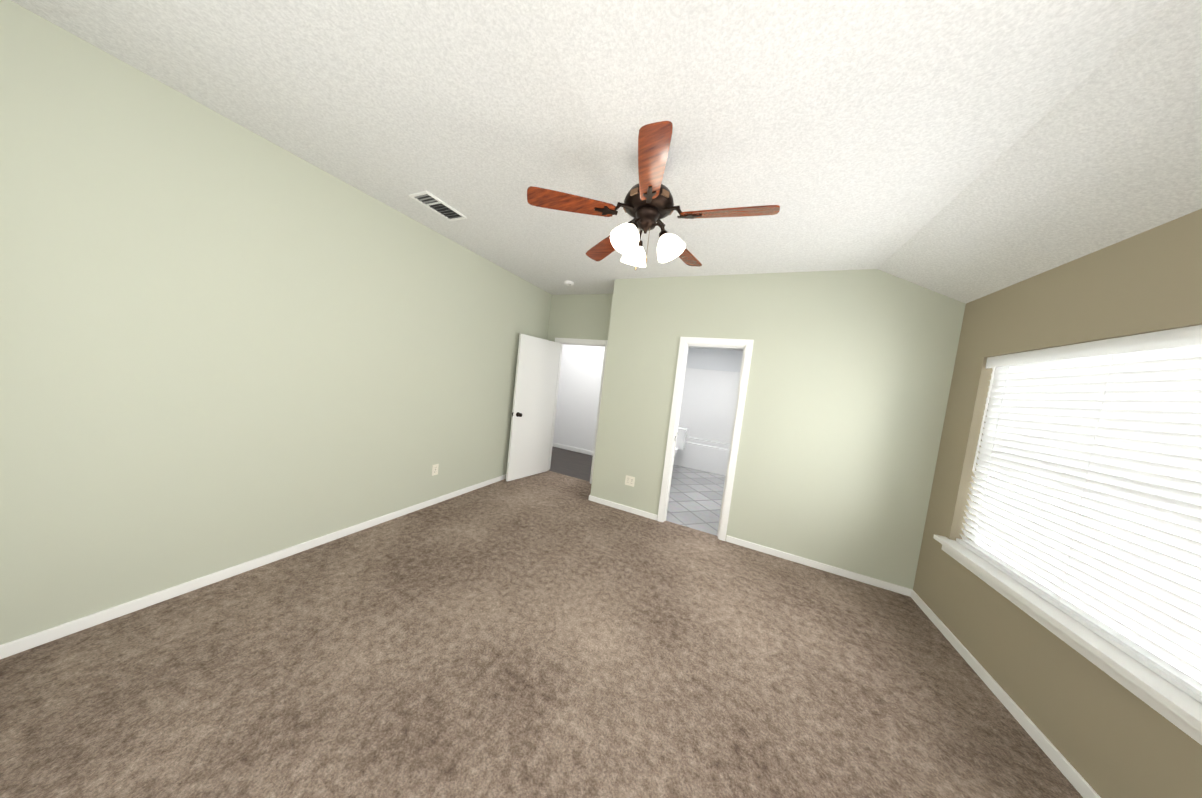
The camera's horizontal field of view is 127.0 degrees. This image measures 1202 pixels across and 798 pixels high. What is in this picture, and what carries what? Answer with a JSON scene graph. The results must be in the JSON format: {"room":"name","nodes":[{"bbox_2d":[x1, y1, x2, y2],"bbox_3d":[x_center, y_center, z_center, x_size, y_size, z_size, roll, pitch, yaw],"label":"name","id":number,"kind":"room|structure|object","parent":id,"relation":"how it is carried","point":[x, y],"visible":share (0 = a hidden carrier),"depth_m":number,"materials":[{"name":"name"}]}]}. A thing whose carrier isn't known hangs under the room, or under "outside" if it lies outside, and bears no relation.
{"room":"empty bedroom","nodes":[
{"label":"empty bedroom","id":0,"kind":"room"},
{"bbox_2d":[0,0,551,644],"bbox_3d":[-1.873,-0.238,2.751,0.120,2.740,4.620,8,4,24],"label":"wall","id":1,"kind":"structure","parent":0,"point":[224,342],"depth_m":1.68,"materials":[{"name":"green paint"}]},
{"bbox_2d":[0,474,505,658],"bbox_3d":[-1.963,1.097,2.806,0.014,0.064,4.380,8,4,24],"label":"baseboard","id":2,"kind":"structure","parent":1,"relation":"attached to","point":[16,646],"depth_m":1.77,"materials":[{"name":"white wood"}]},
{"bbox_2d":[431,464,438,475],"bbox_3d":[-1.752,0.748,3.168,0.008,0.115,0.070,8,4,24],"label":"electrical outlet","id":3,"kind":"object","parent":1,"relation":"attached to","point":[435,469],"visible":1,"depth_m":3.16,"materials":[{"name":"beige plastic"}]},
{"bbox_2d":[506,334,560,481],"bbox_3d":[-0.952,0.133,4.325,0.171,1.993,0.779,9,4,34],"label":"entry door","id":4,"kind":"structure","parent":1,"relation":"in","point":[533,402],"depth_m":4.26,"materials":[{"name":"white wood"}]},
{"bbox_2d":[0,470,1082,797],"bbox_3d":[-0.013,1.458,1.888,4.620,0.100,4.560,8,4,24],"label":"floor carpet","id":5,"kind":"object","parent":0,"point":[548,634],"visible":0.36,"depth_m":1.47,"materials":[{"name":"brown carpet"}]},
{"bbox_2d":[553,344,604,450],"bbox_3d":[-0.279,-0.267,6.112,2.554,2.740,0.120,8,4,24],"label":"wall","id":6,"kind":"structure","parent":0,"point":[578,394],"depth_m":6.13,"materials":[{"name":"white paint"}]},
{"bbox_2d":[553,443,592,455],"bbox_3d":[-0.458,1.050,6.135,2.548,0.084,0.014,8,4,24],"label":"baseboard","id":7,"kind":"structure","parent":6,"relation":"attached to","point":[579,450],"depth_m":6.18,"materials":[{"name":"white wood"}]},
{"bbox_2d":[548,294,612,341],"bbox_3d":[-0.311,-0.171,4.512,1.274,2.740,0.120,8,4,24],"label":"wall","id":8,"kind":"structure","parent":0,"point":[580,316],"depth_m":4.43,"materials":[{"name":"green paint"}]},
{"bbox_2d":[548,338,607,483],"bbox_3d":[-0.376,0.149,4.546,0.922,2.086,0.152,8,4,24],"label":"door frame","id":9,"kind":"structure","parent":8,"relation":"attached to","point":[584,342],"depth_m":4.42,"materials":[{"name":"white wood"}]},
{"bbox_2d":[11,0,1201,303],"bbox_3d":[0.296,-1.168,1.752,4.620,0.486,4.620,8,4,24],"label":"ceiling","id":10,"kind":"structure","parent":0,"point":[965,150],"depth_m":1.31,"materials":[{"name":"paint"}]},
{"bbox_2d":[409,190,466,220],"bbox_3d":[-1.284,-1.523,2.381,0.200,0.011,0.360,8,4,24],"label":"ceiling vent","id":11,"kind":"object","parent":10,"relation":"in","point":[429,200],"visible":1,"depth_m":2.36,"materials":[{"name":"white metal"}]},
{"bbox_2d":[564,280,573,285],"bbox_3d":[-0.420,-1.509,3.921,0.132,0.036,0.132,8,4,24],"label":"smoke detector","id":12,"kind":"object","parent":10,"relation":"attached to","point":[568,283],"visible":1,"depth_m":3.88,"materials":[{"name":"white plastic"}]},
{"bbox_2d":[527,121,779,270],"bbox_3d":[0.299,-1.001,1.639,1.194,0.600,1.243,8,4,24],"label":"ceiling fan","id":13,"kind":"object","parent":10,"relation":"hanging from","point":[647,204],"visible":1,"depth_m":1.56,"materials":[{"name":"brown wood"}]},
{"bbox_2d":[590,279,623,497],"bbox_3d":[0.806,-0.094,5.296,0.120,2.740,3.570,8,4,24],"label":"wall","id":14,"kind":"structure","parent":0,"point":[607,381],"depth_m":3.67,"materials":[{"name":"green paint"}]},
{"bbox_2d":[549,446,724,535],"bbox_3d":[0.195,1.249,5.622,4.440,0.099,3.510,8,4,24],"label":"floor","id":15,"kind":"structure","parent":0,"point":[695,499],"depth_m":4.63,"materials":[{"name":"tile"}]},
{"bbox_2d":[674,427,687,458],"bbox_3d":[1.279,0.929,5.640,0.500,0.775,0.691,8,4,24],"label":"toilet","id":16,"kind":"object","parent":15,"relation":"on","point":[681,439],"visible":0.17,"depth_m":5.70,"materials":[{"name":"white ceramic"}]},
{"bbox_2d":[673,368,739,475],"bbox_3d":[2.042,0.366,6.147,1.513,2.000,0.756,8,4,24],"label":"bathtub","id":17,"kind":"object","parent":15,"relation":"on","point":[707,409],"visible":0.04,"depth_m":6.35,"materials":[{"name":"white ceramic"}]},
{"bbox_2d":[686,348,742,371],"bbox_3d":[2.248,0.143,6.537,1.526,2.440,0.120,8,4,24],"label":"wall","id":18,"kind":"structure","parent":0,"point":[717,359],"depth_m":6.38,"materials":[{"name":"white paint"}]},
{"bbox_2d":[689,346,742,350],"bbox_3d":[1.753,-1.082,4.920,1.646,0.080,3.450,8,4,24],"label":"ceiling","id":19,"kind":"structure","parent":0,"point":[716,348],"depth_m":6.24,"materials":[{"name":"paint"}]},
{"bbox_2d":[599,269,965,588],"bbox_3d":[1.470,0.118,3.099,2.936,2.740,0.120,8,4,24],"label":"wall","id":20,"kind":"structure","parent":0,"point":[849,385],"depth_m":2.80,"materials":[{"name":"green paint"}]},
{"bbox_2d":[625,475,634,486],"bbox_3d":[0.342,0.971,3.552,0.116,0.115,0.008,8,4,24],"label":"electrical outlet","id":21,"kind":"object","parent":20,"relation":"attached to","point":[629,480],"visible":1,"depth_m":3.55,"materials":[{"name":"beige plastic"}]},
{"bbox_2d":[657,337,753,540],"bbox_3d":[1.111,0.397,3.266,0.722,2.086,0.152,8,4,24],"label":"door frame","id":22,"kind":"structure","parent":20,"relation":"attached to","point":[746,345],"depth_m":3.15,"materials":[{"name":"white wood"}]},
{"bbox_2d":[588,495,912,596],"bbox_3d":[1.235,1.437,3.155,3.070,0.064,0.028,8,4,24],"label":"baseboard","id":23,"kind":"structure","parent":20,"relation":"attached to","point":[836,570],"depth_m":2.85,"materials":[{"name":"white wood"}]},
{"bbox_2d":[913,209,1201,797],"bbox_3d":[2.065,0.459,0.728,0.170,2.490,3.950,8,4,24],"label":"wall","id":24,"kind":"structure","parent":0,"point":[1106,735],"depth_m":1.49,"materials":[{"name":"taupe brown paint"}]},
{"bbox_2d":[911,590,1100,797],"bbox_3d":[1.818,1.651,0.779,0.014,0.064,3.816,8,4,24],"label":"baseboard","id":25,"kind":"structure","parent":24,"relation":"attached to","point":[1074,777],"depth_m":1.56,"materials":[{"name":"white wood"}]},
{"bbox_2d":[933,534,1201,744],"bbox_3d":[2.255,1.090,1.494,0.175,0.097,1.630,8,4,24],"label":"window sill","id":26,"kind":"structure","parent":24,"relation":"attached to","point":[1175,705],"depth_m":1.27,"materials":[{"name":"white wood"}]},
{"bbox_2d":[971,350,1201,682],"bbox_3d":[2.431,0.403,1.406,0.040,1.360,1.550,8,4,24],"label":"window","id":27,"kind":"structure","parent":24,"relation":"in","point":[1171,663],"depth_m":1.39,"materials":[{"name":"white"}]},
{"bbox_2d":[956,325,1201,703],"bbox_3d":[2.351,0.379,1.442,0.085,1.332,1.542,8,4,24],"label":"window blinds","id":28,"kind":"object","parent":27,"relation":"attached to","point":[1116,416],"visible":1,"depth_m":1.38,"materials":[{"name":"white plastic"}]}
]}

